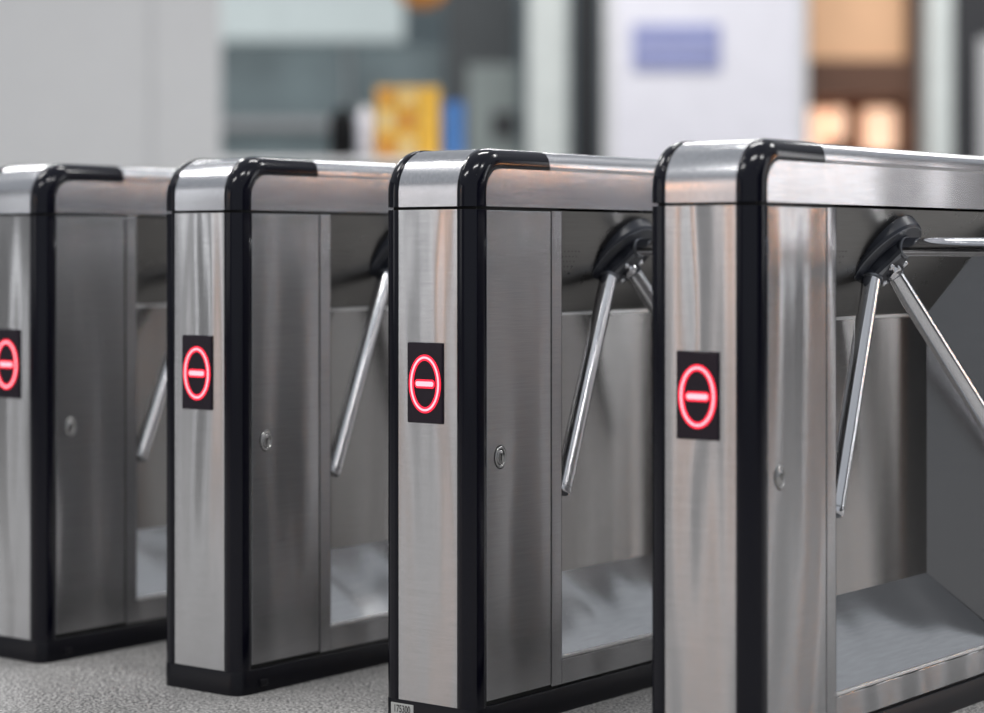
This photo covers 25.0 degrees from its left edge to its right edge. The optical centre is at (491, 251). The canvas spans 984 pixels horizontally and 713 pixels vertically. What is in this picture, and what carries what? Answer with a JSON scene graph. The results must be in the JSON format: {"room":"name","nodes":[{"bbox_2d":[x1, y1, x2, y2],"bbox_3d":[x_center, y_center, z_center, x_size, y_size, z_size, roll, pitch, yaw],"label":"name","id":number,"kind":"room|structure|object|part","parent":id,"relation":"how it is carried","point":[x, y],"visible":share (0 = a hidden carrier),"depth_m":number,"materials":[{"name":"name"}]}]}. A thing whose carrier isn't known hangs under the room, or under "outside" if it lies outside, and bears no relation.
{"room":"turnstile entrance hall","nodes":[
{"label":"turnstile entrance hall","id":0,"kind":"room"},
{"bbox_2d":[0,0,220,168],"bbox_3d":[-3.100,-0.978,13.053,3.000,3.600,0.135,0,0,0],"label":"wall","id":1,"kind":"structure","parent":0,"point":[120,83],"depth_m":13.00,"materials":[{"name":"white paint"}]},
{"bbox_2d":[401,0,440,8],"bbox_3d":[-0.460,-2.833,14.475,0.380,2.490,0.050,0,0,0],"label":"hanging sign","id":2,"kind":"object","parent":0,"point":[421,4],"visible":1,"depth_m":14.46,"materials":[{"name":"orange"}]},
{"bbox_2d":[446,0,517,149],"bbox_3d":[-0.080,-0.978,17.450,0.620,3.600,0.560,0,0,0],"label":"wall","id":3,"kind":"structure","parent":0,"point":[477,31],"depth_m":17.20,"materials":[{"name":"grey paint"}]},
{"bbox_2d":[0,641,983,712],"bbox_3d":[0.000,0.872,7.100,24.000,0.100,26.200,0,0,0],"label":"floor","id":4,"kind":"structure","parent":0,"point":[133,679],"depth_m":4.14,"materials":[{"name":"stone"}]},
{"bbox_2d":[0,164,175,663],"bbox_3d":[-0.428,0.321,4.844,0.638,1.002,1.247,0,0,38],"label":"turnstile","id":5,"kind":"object","parent":4,"relation":"on","point":[83,248],"visible":0.32,"depth_m":4.51,"materials":[{"name":"metal"}]},
{"bbox_3d":[-0.977,-0.129,4.623,0.036,0.102,0.220,0,0,37],"label":"edge trim","id":6,"kind":"part","parent":5,"relation":"part of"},
{"bbox_3d":[-0.977,0.352,4.487,0.132,0.851,0.001,0,0,38],"label":"panel","id":7,"kind":"part","parent":5,"relation":"part of","materials":[{"name":"silver metal"}]},
{"bbox_3d":[-0.899,0.352,4.444,0.050,0.851,0.018,0,0,-7],"label":"edge trim","id":8,"kind":"part","parent":5,"relation":"part of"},
{"bbox_3d":[-0.844,-0.129,4.521,0.036,0.102,0.220,0,0,38],"label":"edge trim","id":9,"kind":"part","parent":5,"relation":"part of","materials":[{"name":"black plastic"}]},
{"bbox_3d":[-0.599,-0.128,4.979,0.200,0.100,1.240,0,0,38],"label":"lid","id":10,"kind":"part","parent":5,"relation":"part of","materials":[{"name":"metal"}]},
{"bbox_3d":[-0.820,0.348,4.530,0.005,0.840,0.186,0,0,37],"label":"door","id":11,"kind":"part","parent":5,"relation":"part of","materials":[{"name":"metal"}]},
{"bbox_3d":[-0.752,0.349,4.620,0.006,0.845,0.030,0,0,37],"label":"panel","id":12,"kind":"part","parent":5,"relation":"part of","materials":[{"name":"metal"}]},
{"bbox_3d":[-0.691,0.230,4.762,0.039,0.420,0.258,0,0,27],"label":"arm","id":13,"kind":"part","parent":5,"relation":"part of","materials":[{"name":"silver metal"}]},
{"bbox_3d":[-0.546,0.750,4.888,0.006,0.044,0.648,0,0,37],"label":"panel","id":14,"kind":"part","parent":5,"relation":"part of","materials":[{"name":"metal"}]},
{"bbox_3d":[-0.663,0.357,4.928,0.001,0.485,0.568,0,0,37],"label":"panel","id":15,"kind":"part","parent":5,"relation":"part of","materials":[{"name":"silver metal"}]},
{"bbox_2d":[166,157,395,695],"bbox_3d":[0.001,0.321,4.516,0.638,1.002,1.247,0,0,37],"label":"turnstile","id":16,"kind":"object","parent":4,"relation":"on","point":[277,268],"visible":0.38,"depth_m":4.19,"materials":[{"name":"metal"}]},
{"bbox_3d":[-0.610,0.352,4.221,0.018,0.851,0.050,0,0,-7],"label":"edge trim","id":17,"kind":"part","parent":16,"relation":"part of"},
{"bbox_3d":[-0.549,-0.129,4.295,0.036,0.102,0.220,0,0,37],"label":"edge trim","id":18,"kind":"part","parent":16,"relation":"part of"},
{"bbox_3d":[-0.548,0.352,4.158,0.132,0.851,0.001,0,0,38],"label":"panel","id":19,"kind":"part","parent":16,"relation":"part of","materials":[{"name":"silver metal"}]},
{"bbox_3d":[-0.471,0.352,4.115,0.050,0.851,0.018,0,0,-8],"label":"edge trim","id":20,"kind":"part","parent":16,"relation":"part of","materials":[{"name":"black plastic"}]},
{"bbox_3d":[-0.416,-0.129,4.193,0.036,0.102,0.220,0,0,38],"label":"edge trim","id":21,"kind":"part","parent":16,"relation":"part of","materials":[{"name":"black plastic"}]},
{"bbox_3d":[-0.171,-0.128,4.650,0.200,0.100,1.240,0,0,38],"label":"lid","id":22,"kind":"part","parent":16,"relation":"part of","materials":[{"name":"metal"}]},
{"bbox_3d":[-0.391,0.348,4.202,0.005,0.840,0.186,0,0,37],"label":"door","id":23,"kind":"part","parent":16,"relation":"part of","materials":[{"name":"metal"}]},
{"bbox_3d":[-0.324,0.349,4.291,0.006,0.845,0.030,0,0,37],"label":"panel","id":24,"kind":"part","parent":16,"relation":"part of","materials":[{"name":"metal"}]},
{"bbox_3d":[-0.260,0.230,4.432,0.039,0.420,0.258,0,0,25],"label":"arm","id":25,"kind":"part","parent":16,"relation":"part of","materials":[{"name":"silver metal"}]},
{"bbox_3d":[-0.117,0.750,4.560,0.006,0.044,0.648,0,0,38],"label":"panel","id":26,"kind":"part","parent":16,"relation":"part of","materials":[{"name":"metal"}]},
{"bbox_3d":[-0.235,0.357,4.599,0.001,0.485,0.568,0,0,37],"label":"panel","id":27,"kind":"part","parent":16,"relation":"part of","materials":[{"name":"silver metal"}]},
{"bbox_2d":[215,158,401,163],"bbox_3d":[-0.625,0.182,11.100,1.450,1.280,0.600,0,0,0],"label":"desk","id":28,"kind":"object","parent":4,"relation":"on","point":[361,160],"visible":0.02,"depth_m":10.80,"materials":[{"name":"white"}]},
{"bbox_2d":[329,107,355,157],"bbox_3d":[-0.745,-0.588,11.060,0.132,0.260,0.132,0,0,0],"label":"bottle","id":29,"kind":"object","parent":28,"relation":"on","point":[342,124],"visible":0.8,"depth_m":11.01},
{"bbox_2d":[357,106,374,157],"bbox_3d":[-0.628,-0.593,11.060,0.090,0.270,0.090,0,0,0],"label":"bottle","id":30,"kind":"object","parent":28,"relation":"on","point":[365,119],"visible":0.82,"depth_m":11.02,"materials":[{"name":"white plastic"}]},
{"bbox_2d":[376,134,396,157],"bbox_3d":[-0.525,-0.522,11.069,0.096,0.129,0.142,0,0,0],"label":"carton","id":31,"kind":"object","parent":28,"relation":"on","point":[386,144],"visible":0.78,"depth_m":11.00,"materials":[{"name":"orange cardboard"}]},
{"bbox_2d":[376,107,396,134],"bbox_3d":[-0.525,-0.652,11.069,0.096,0.129,0.142,0,0,0],"label":"carton","id":32,"kind":"object","parent":31,"relation":"on","point":[386,117],"visible":0.96,"depth_m":11.00,"materials":[{"name":"yellow cardboard"}]},
{"bbox_2d":[376,87,396,108],"bbox_3d":[-0.525,-0.767,11.069,0.096,0.099,0.142,0,0,0],"label":"carton","id":33,"kind":"object","parent":32,"relation":"on","point":[385,96],"visible":0.92,"depth_m":11.00,"materials":[{"name":"cardboard"}]},
{"bbox_2d":[398,134,417,157],"bbox_3d":[-0.420,-0.522,11.069,0.096,0.129,0.142,0,0,0],"label":"carton","id":34,"kind":"object","parent":28,"relation":"on","point":[407,143],"visible":0.61,"depth_m":11.00,"materials":[{"name":"yellow cardboard"}]},
{"bbox_2d":[398,107,417,134],"bbox_3d":[-0.420,-0.652,11.069,0.096,0.129,0.142,0,0,0],"label":"carton","id":35,"kind":"object","parent":34,"relation":"on","point":[407,116],"visible":0.94,"depth_m":11.00,"materials":[{"name":"orange cardboard"}]},
{"bbox_2d":[398,87,417,108],"bbox_3d":[-0.420,-0.767,11.069,0.096,0.099,0.142,0,0,0],"label":"carton","id":36,"kind":"object","parent":35,"relation":"on","point":[407,96],"visible":0.94,"depth_m":11.00,"materials":[{"name":"yellow cardboard"}]},
{"bbox_2d":[419,134,439,150],"bbox_3d":[-0.312,-0.522,11.069,0.101,0.129,0.142,0,0,0],"label":"carton","id":37,"kind":"object","parent":28,"relation":"on","point":[429,142],"visible":0.56,"depth_m":11.00,"materials":[{"name":"yellow cardboard"}]},
{"bbox_2d":[419,107,439,134],"bbox_3d":[-0.312,-0.652,11.069,0.101,0.129,0.142,0,0,0],"label":"carton","id":38,"kind":"object","parent":37,"relation":"on","point":[429,117],"visible":0.94,"depth_m":11.00,"materials":[{"name":"yellow cardboard"}]},
{"bbox_2d":[419,87,439,108],"bbox_3d":[-0.312,-0.767,11.069,0.101,0.099,0.142,0,0,0],"label":"carton","id":39,"kind":"object","parent":38,"relation":"on","point":[428,96],"visible":0.94,"depth_m":11.00,"materials":[{"name":"yellow cardboard"}]},
{"bbox_2d":[443,101,464,150],"bbox_3d":[-0.190,-0.603,11.049,0.106,0.290,0.102,0,0,0],"label":"carton","id":40,"kind":"object","parent":28,"relation":"on","point":[453,111],"visible":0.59,"depth_m":11.00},
{"bbox_2d":[221,0,445,157],"bbox_3d":[-1.290,-0.878,18.125,2.020,3.400,0.350,0,0,0],"label":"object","id":41,"kind":"object","parent":4,"relation":"on","point":[277,101],"visible":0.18,"depth_m":18.10,"materials":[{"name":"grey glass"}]},
{"bbox_3d":[-1.750,-0.928,18.120,1.100,1.500,0.040,0,0,0],"label":"glass pane","id":42,"kind":"part","parent":41,"relation":"part of","materials":[{"name":"glass"}]},
{"bbox_3d":[-1.300,-1.038,17.975,2.000,0.080,0.050,0,0,0],"label":"rail","id":43,"kind":"part","parent":41,"relation":"part of","materials":[{"name":"grey metal"}]},
{"bbox_3d":[-1.175,-0.428,18.125,0.030,2.500,0.150,0,0,0],"label":"frame","id":44,"kind":"part","parent":41,"relation":"part of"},
{"bbox_3d":[-0.750,-0.928,18.120,0.800,1.500,0.040,0,0,0],"label":"glass pane","id":45,"kind":"part","parent":41,"relation":"part of","materials":[{"name":"clear glass"}]},
{"bbox_2d":[467,64,518,149],"bbox_3d":[0.010,-0.278,16.485,0.380,2.200,0.430,0,0,0],"label":"tall cabinet","id":46,"kind":"object","parent":4,"relation":"on","point":[492,89],"visible":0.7,"depth_m":16.30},
{"bbox_2d":[388,148,657,712],"bbox_3d":[0.438,0.321,4.180,0.638,1.002,1.247,0,0,38],"label":"turnstile","id":47,"kind":"object","parent":4,"relation":"on","point":[520,281],"visible":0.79,"depth_m":3.87,"materials":[{"name":"metal"}]},
{"bbox_3d":[-0.172,0.352,3.886,0.018,0.851,0.050,0,0,-8],"label":"edge trim","id":48,"kind":"part","parent":47,"relation":"part of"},
{"bbox_3d":[-0.112,-0.129,3.959,0.036,0.102,0.220,0,0,38],"label":"edge trim","id":49,"kind":"part","parent":47,"relation":"part of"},
{"bbox_3d":[-0.111,0.352,3.822,0.132,0.851,0.001,0,0,38],"label":"panel","id":50,"kind":"part","parent":47,"relation":"part of","materials":[{"name":"silver metal"}]},
{"bbox_3d":[-0.034,0.352,3.779,0.050,0.851,0.018,0,0,-8],"label":"edge trim","id":51,"kind":"part","parent":47,"relation":"part of","materials":[{"name":"black plastic"}]},
{"bbox_3d":[0.021,-0.129,3.857,0.036,0.102,0.220,0,0,38],"label":"edge trim","id":52,"kind":"part","parent":47,"relation":"part of","materials":[{"name":"black plastic"}]},
{"bbox_3d":[0.046,0.348,3.866,0.006,0.840,0.186,0,0,37],"label":"door","id":53,"kind":"part","parent":47,"relation":"part of","materials":[{"name":"silver metal"}]},
{"bbox_3d":[0.267,-0.128,4.314,0.200,0.100,1.240,0,0,38],"label":"lid","id":54,"kind":"part","parent":47,"relation":"part of","materials":[{"name":"metal"}]},
{"bbox_3d":[0.113,0.349,3.955,0.006,0.845,0.030,0,0,37],"label":"panel","id":55,"kind":"part","parent":47,"relation":"part of","materials":[{"name":"metal"}]},
{"bbox_3d":[0.177,0.230,4.097,0.039,0.420,0.258,0,0,25],"label":"arm","id":56,"kind":"part","parent":47,"relation":"part of","materials":[{"name":"silver metal"}]},
{"bbox_3d":[0.320,0.750,4.224,0.006,0.044,0.648,0,0,37],"label":"panel","id":57,"kind":"part","parent":47,"relation":"part of","materials":[{"name":"metal"}]},
{"bbox_3d":[0.203,0.357,4.264,0.001,0.485,0.568,0,0,38],"label":"panel","id":58,"kind":"part","parent":47,"relation":"part of","materials":[{"name":"silver metal"}]},
{"bbox_3d":[0.383,0.201,4.306,0.321,0.380,0.039,0,0,-30],"label":"arm","id":59,"kind":"part","parent":47,"relation":"part of","materials":[{"name":"silver metal"}]},
{"bbox_3d":[0.432,-0.009,4.033,0.469,0.039,0.039,0,0,43],"label":"arm","id":60,"kind":"part","parent":47,"relation":"part of","materials":[{"name":"silver metal"}]},
{"bbox_2d":[575,0,597,155],"bbox_3d":[0.682,-0.978,15.975,0.195,3.600,0.210,0,0,0],"label":"post","id":61,"kind":"object","parent":4,"relation":"on","point":[586,11],"visible":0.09,"depth_m":15.90,"materials":[{"name":"black metal"}]},
{"bbox_2d":[604,0,807,158],"bbox_3d":[1.445,-0.978,15.047,1.370,3.600,0.165,0,0,0],"label":"door","id":62,"kind":"structure","parent":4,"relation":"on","point":[675,71],"depth_m":15.00,"materials":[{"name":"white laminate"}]},
{"bbox_3d":[0.790,-0.978,15.050,0.060,3.600,0.160,0,0,0],"label":"post","id":63,"kind":"part","parent":62,"relation":"part of","materials":[{"name":"white"}]},
{"bbox_3d":[2.105,-0.978,15.050,0.050,3.600,0.160,0,0,0],"label":"post","id":64,"kind":"part","parent":62,"relation":"part of","materials":[{"name":"white"}]},
{"bbox_2d":[652,138,983,712],"bbox_3d":[0.876,0.321,3.844,0.638,1.002,1.247,0,0,38],"label":"turnstile","id":65,"kind":"object","parent":4,"relation":"on","point":[818,309],"visible":1,"depth_m":3.57,"materials":[{"name":"metal"}]},
{"bbox_3d":[0.265,0.352,3.550,0.018,0.851,0.050,0,0,-8],"label":"edge trim","id":66,"kind":"part","parent":65,"relation":"part of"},
{"bbox_3d":[0.326,-0.129,3.623,0.036,0.102,0.220,0,0,37],"label":"edge trim","id":67,"kind":"part","parent":65,"relation":"part of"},
{"bbox_3d":[0.327,0.352,3.486,0.132,0.851,0.001,0,0,37],"label":"panel","id":68,"kind":"part","parent":65,"relation":"part of","materials":[{"name":"silver metal"}]},
{"bbox_3d":[0.404,0.352,3.443,0.050,0.851,0.018,0,0,-8],"label":"edge trim","id":69,"kind":"part","parent":65,"relation":"part of","materials":[{"name":"black plastic"}]},
{"bbox_3d":[0.459,-0.129,3.521,0.036,0.102,0.220,0,0,38],"label":"edge trim","id":70,"kind":"part","parent":65,"relation":"part of","materials":[{"name":"black plastic"}]},
{"bbox_3d":[0.484,0.348,3.530,0.005,0.840,0.186,0,0,37],"label":"door","id":71,"kind":"part","parent":65,"relation":"part of","materials":[{"name":"metal"}]},
{"bbox_3d":[0.704,-0.128,3.978,0.200,0.100,1.240,0,0,38],"label":"lid","id":72,"kind":"part","parent":65,"relation":"part of","materials":[{"name":"metal"}]},
{"bbox_3d":[0.551,0.349,3.619,0.006,0.845,0.030,0,0,37],"label":"panel","id":73,"kind":"part","parent":65,"relation":"part of","materials":[{"name":"metal"}]},
{"bbox_3d":[0.615,0.230,3.760,0.039,0.420,0.258,0,0,25],"label":"arm","id":74,"kind":"part","parent":65,"relation":"part of","materials":[{"name":"silver metal"}]},
{"bbox_3d":[0.640,0.357,3.928,0.001,0.485,0.568,0,0,37],"label":"panel","id":75,"kind":"part","parent":65,"relation":"part of","materials":[{"name":"silver metal"}]},
{"bbox_3d":[0.758,0.750,3.888,0.006,0.044,0.648,0,0,37],"label":"panel","id":76,"kind":"part","parent":65,"relation":"part of","materials":[{"name":"metal"}]},
{"bbox_3d":[0.821,0.201,3.970,0.321,0.380,0.039,0,0,-30],"label":"arm","id":77,"kind":"part","parent":65,"relation":"part of","materials":[{"name":"silver metal"}]},
{"bbox_3d":[0.870,-0.009,3.697,0.469,0.039,0.039,0,0,43],"label":"arm","id":78,"kind":"part","parent":65,"relation":"part of","materials":[{"name":"silver metal"}]},
{"bbox_3d":[0.887,0.325,4.150,0.147,0.795,0.006,0,0,0],"label":"panel","id":79,"kind":"part","parent":65,"relation":"part of","materials":[{"name":"metal"}]},
{"bbox_2d":[808,0,917,150],"bbox_3d":[2.520,-0.878,15.550,0.800,3.400,0.700,0,0,0],"label":"shelf","id":80,"kind":"object","parent":4,"relation":"on","point":[863,54],"visible":0.25,"depth_m":15.30,"materials":[{"name":"brown wood"}]},
{"bbox_3d":[2.145,-0.878,15.550,0.050,3.400,0.700,0,0,0],"label":"frame post","id":81,"kind":"part","parent":80,"relation":"part of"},
{"bbox_2d":[809,108,822,143],"bbox_3d":[2.250,-0.688,15.500,0.100,0.620,0.200,0,0,0],"label":"lantern","id":82,"kind":"object","parent":80,"relation":"on","point":[815,114],"visible":0.23,"depth_m":15.40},
{"bbox_2d":[824,108,845,144],"bbox_3d":[2.395,-0.688,15.500,0.130,0.620,0.200,0,0,0],"label":"lantern","id":83,"kind":"object","parent":80,"relation":"on","point":[834,118],"visible":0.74,"depth_m":15.40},
{"bbox_3d":[2.510,-0.718,15.875,0.680,0.680,0.050,0,0,0],"label":"panel","id":84,"kind":"part","parent":80,"relation":"part of","materials":[{"name":"brown wood"}]},
{"bbox_3d":[2.510,-1.848,15.325,0.680,1.060,0.050,0,0,0],"label":"light panel","id":85,"kind":"part","parent":80,"relation":"part of","materials":[{"name":"beige"}]},
{"bbox_2d":[862,108,894,148],"bbox_3d":[2.700,-0.688,15.500,0.200,0.620,0.200,0,0,0],"label":"lantern","id":86,"kind":"object","parent":80,"relation":"on","point":[878,124],"visible":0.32,"depth_m":15.40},
{"bbox_3d":[2.885,-0.878,15.550,0.070,3.400,0.700,0,0,0],"label":"frame post","id":87,"kind":"part","parent":80,"relation":"part of","materials":[{"name":"brown wood"}]},
{"bbox_2d":[953,0,983,155],"bbox_3d":[3.585,-0.678,15.250,0.830,3.000,0.100,0,0,0],"label":"door","id":88,"kind":"structure","parent":4,"relation":"on","point":[968,15],"depth_m":15.20,"materials":[{"name":"grey metal"}]},
{"bbox_3d":[3.620,-0.338,15.240,0.560,2.280,0.040,0,0,0],"label":"glass pane","id":89,"kind":"part","parent":88,"relation":"part of","materials":[{"name":"clear glass"}]},
{"bbox_3d":[3.620,-1.828,15.250,0.560,0.700,0.100,0,0,0],"label":"frame","id":90,"kind":"part","parent":88,"relation":"part of","materials":[{"name":"grey metal"}]},
{"bbox_2d":[527,0,568,153],"bbox_3d":[0.395,-1.078,15.650,0.330,3.800,0.340,0,0,0],"label":"pillar","id":91,"kind":"structure","parent":0,"point":[547,20],"depth_m":15.50,"materials":[{"name":"paint"}]},
{"bbox_2d":[221,0,920,155],"bbox_3d":[0.000,-1.678,20.100,24.000,5.000,0.200,0,0,0],"label":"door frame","id":92,"kind":"structure","parent":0,"point":[424,26],"depth_m":20.00,"materials":[{"name":"grey metal"}]},
{"bbox_2d":[921,0,952,153],"bbox_3d":[3.035,-0.978,15.150,0.210,3.600,0.340,0,0,0],"label":"column","id":93,"kind":"structure","parent":0,"point":[936,15],"depth_m":15.00,"materials":[{"name":"paint"}]}
]}

